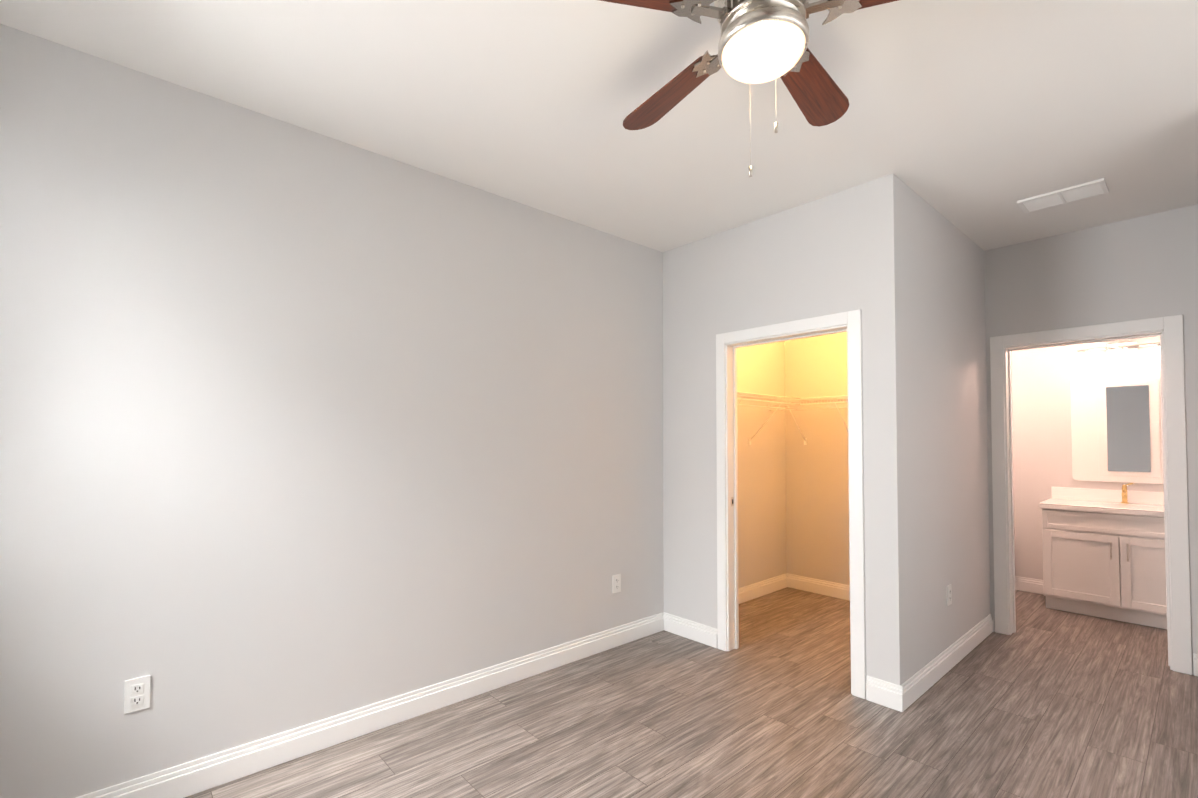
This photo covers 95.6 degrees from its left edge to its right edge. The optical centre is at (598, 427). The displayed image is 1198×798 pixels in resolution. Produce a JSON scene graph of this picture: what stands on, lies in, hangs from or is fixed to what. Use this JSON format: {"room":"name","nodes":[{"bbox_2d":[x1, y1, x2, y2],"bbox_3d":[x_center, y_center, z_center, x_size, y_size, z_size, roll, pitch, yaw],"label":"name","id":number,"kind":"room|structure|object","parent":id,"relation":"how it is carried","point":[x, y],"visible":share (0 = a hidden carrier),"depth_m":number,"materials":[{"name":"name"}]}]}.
{"room":"empty bedroom","nodes":[
{"label":"empty bedroom","id":0,"kind":"room"},
{"bbox_2d":[0,24,786,797],"bbox_3d":[0.400,0.088,3.958,6.650,2.740,0.100,1,-2,-42],"label":"wall","id":1,"kind":"structure","parent":0,"point":[300,426],"depth_m":2.32,"materials":[{"name":"grey paint"}]},
{"bbox_2d":[124,675,149,713],"bbox_3d":[-1.693,0.980,1.993,0.072,0.117,0.008,1,-2,-42],"label":"electrical outlet","id":2,"kind":"object","parent":1,"relation":"attached to","point":[136,694],"visible":1,"depth_m":1.99,"materials":[{"name":"white plastic"}]},
{"bbox_2d":[76,613,663,797],"bbox_3d":[-0.785,1.367,2.791,3.338,0.125,0.016,1,-2,-42],"label":"baseboard","id":3,"kind":"structure","parent":1,"relation":"attached to","point":[184,780],"depth_m":2.48,"materials":[{"name":"white wood"}]},
{"bbox_2d":[613,574,620,592],"bbox_3d":[0.119,1.040,3.611,0.072,0.117,0.008,1,-2,-42],"label":"electrical outlet","id":4,"kind":"object","parent":1,"relation":"attached to","point":[616,583],"visible":1,"depth_m":3.61,"materials":[{"name":"white plastic"}]},
{"bbox_2d":[739,574,786,603],"bbox_3d":[1.150,1.410,4.519,1.588,0.125,0.016,1,-2,-42],"label":"baseboard","id":5,"kind":"structure","parent":1,"relation":"attached to","point":[760,588],"depth_m":4.76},
{"bbox_2d":[737,392,801,444],"bbox_3d":[1.259,-0.056,4.439,1.611,0.412,0.330,1,-2,-42],"label":"wire closet shelf","id":6,"kind":"object","parent":1,"relation":"attached to","point":[764,398],"depth_m":4.55,"materials":[{"name":"white metal"}]},
{"bbox_2d":[0,0,1197,251],"bbox_3d":[1.587,-1.350,2.439,7.150,0.060,4.200,1,-2,-42],"label":"ceiling","id":7,"kind":"structure","parent":0,"point":[974,120],"depth_m":2.18,"materials":[{"name":"paint"}]},
{"bbox_2d":[600,0,897,176],"bbox_3d":[0.479,-1.031,1.606,1.254,0.618,1.260,1,-2,-42],"label":"ceiling fan","id":8,"kind":"object","parent":7,"relation":"hanging from","point":[762,41],"visible":1,"depth_m":1.55,"materials":[{"name":"brown wood"}]},
{"bbox_2d":[1017,178,1108,213],"bbox_3d":[2.614,-1.298,3.068,0.220,0.012,0.370,1,-2,-42],"label":"ceiling vent","id":9,"kind":"object","parent":7,"relation":"in","point":[1098,187],"visible":1,"depth_m":3.05,"materials":[{"name":"grey metal"}]},
{"bbox_2d":[185,587,1197,797],"bbox_3d":[1.587,1.450,2.370,7.150,0.060,4.200,1,-2,-42],"label":"floor","id":10,"kind":"structure","parent":0,"point":[1042,701],"depth_m":2.57,"materials":[{"name":"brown wood"}]},
{"bbox_2d":[1039,483,1166,628],"bbox_3d":[4.075,0.953,4.225,0.580,1.024,0.934,1,-2,-42],"label":"bathroom vanity","id":11,"kind":"object","parent":10,"relation":"on","point":[1103,553],"visible":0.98,"depth_m":4.15,"materials":[{"name":"white wood"}]},
{"bbox_2d":[663,174,906,684],"bbox_3d":[1.030,0.074,3.396,0.100,2.740,1.580,1,-2,-42],"label":"wall","id":12,"kind":"structure","parent":0,"point":[838,252],"depth_m":3.21,"materials":[{"name":"grey paint"}]},
{"bbox_2d":[663,612,717,647],"bbox_3d":[0.618,1.391,3.738,0.016,0.125,0.472,1,-2,-42],"label":"baseboard","id":13,"kind":"structure","parent":12,"relation":"attached to","point":[694,631],"depth_m":3.72,"materials":[{"name":"white wood"}]},
{"bbox_2d":[716,309,865,698],"bbox_3d":[1.133,0.410,3.272,0.128,2.063,0.936,1,-2,-42],"label":"door frame","id":14,"kind":"structure","parent":12,"relation":"attached to","point":[728,344],"depth_m":3.35,"materials":[{"name":"white wood"}]},
{"bbox_2d":[866,675,903,711],"bbox_3d":[1.465,1.367,2.790,0.016,0.125,0.178,1,-2,-42],"label":"baseboard","id":15,"kind":"structure","parent":12,"relation":"attached to","point":[885,693],"depth_m":2.78,"materials":[{"name":"white wood"}]},
{"bbox_2d":[900,180,990,679],"bbox_3d":[2.164,0.075,3.417,1.620,2.740,0.100,1,-2,-42],"label":"wall","id":16,"kind":"structure","parent":0,"point":[945,423],"depth_m":3.25,"materials":[{"name":"grey paint"}]},
{"bbox_2d":[900,614,992,710],"bbox_3d":[2.160,1.380,3.303,1.704,0.125,0.016,1,-2,-42],"label":"baseboard","id":17,"kind":"structure","parent":16,"relation":"attached to","point":[920,682],"depth_m":3.15,"materials":[{"name":"white wood"}]},
{"bbox_2d":[947,584,951,605],"bbox_3d":[2.111,1.012,3.273,0.072,0.117,0.008,1,-2,-42],"label":"electrical outlet","id":18,"kind":"object","parent":16,"relation":"attached to","point":[949,594],"visible":1,"depth_m":3.26,"materials":[{"name":"white plastic"}]},
{"bbox_2d":[785,204,1197,674],"bbox_3d":[3.052,0.082,3.714,0.100,2.740,3.800,1,-2,-42],"label":"wall","id":19,"kind":"structure","parent":0,"point":[1142,267],"depth_m":3.74,"materials":[{"name":"grey paint"}]},
{"bbox_2d":[786,573,849,600],"bbox_3d":[2.236,1.410,4.508,0.016,0.125,1.480,1,-2,-42],"label":"baseboard","id":20,"kind":"structure","parent":19,"relation":"attached to","point":[826,588],"depth_m":4.82,"materials":[{"name":"white wood"}]},
{"bbox_2d":[802,395,847,444],"bbox_3d":[2.230,-0.059,4.320,0.321,0.412,1.140,1,-2,-42],"label":"wire closet shelf","id":21,"kind":"object","parent":19,"relation":"attached to","point":[836,398],"depth_m":4.55,"materials":[{"name":"white metal"}]},
{"bbox_2d":[990,315,1191,674],"bbox_3d":[3.172,0.397,3.572,0.128,2.103,0.946,1,-2,-42],"label":"door frame","id":22,"kind":"structure","parent":19,"relation":"attached to","point":[1168,330],"depth_m":3.32,"materials":[{"name":"white wood"}]},
{"bbox_2d":[1193,653,1197,675],"bbox_3d":[3.476,1.375,3.121,0.016,0.125,0.086,1,-2,-42],"label":"baseboard","id":23,"kind":"structure","parent":19,"relation":"attached to","point":[1195,664],"depth_m":3.14,"materials":[{"name":"white wood"}]},
{"bbox_2d":[1011,336,1163,579],"bbox_3d":[4.141,0.106,4.687,0.100,2.740,3.800,1,-2,-42],"label":"wall","id":24,"kind":"structure","parent":0,"point":[1041,378],"depth_m":4.83,"materials":[{"name":"grey paint"}]},
{"bbox_2d":[1015,576,1043,594],"bbox_3d":[3.407,1.431,5.388,0.016,0.125,1.728,1,-2,-42],"label":"baseboard","id":25,"kind":"structure","parent":24,"relation":"attached to","point":[1025,584],"depth_m":4.88,"materials":[{"name":"white wood"}]},
{"bbox_2d":[1070,373,1163,483],"bbox_3d":[4.292,0.014,4.408,0.046,0.870,0.700,1,-2,-42],"label":"framed mirror","id":26,"kind":"object","parent":24,"relation":"attached to","point":[1116,428],"visible":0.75,"depth_m":4.44,"materials":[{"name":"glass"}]},
{"bbox_2d":[1077,342,1159,366],"bbox_3d":[4.247,-0.601,4.417,0.120,0.170,0.540,1,-2,-42],"label":"sconce","id":27,"kind":"object","parent":24,"relation":"attached to","point":[1121,350],"visible":0.83,"depth_m":4.41,"materials":[{"name":"white glass"}]}
]}

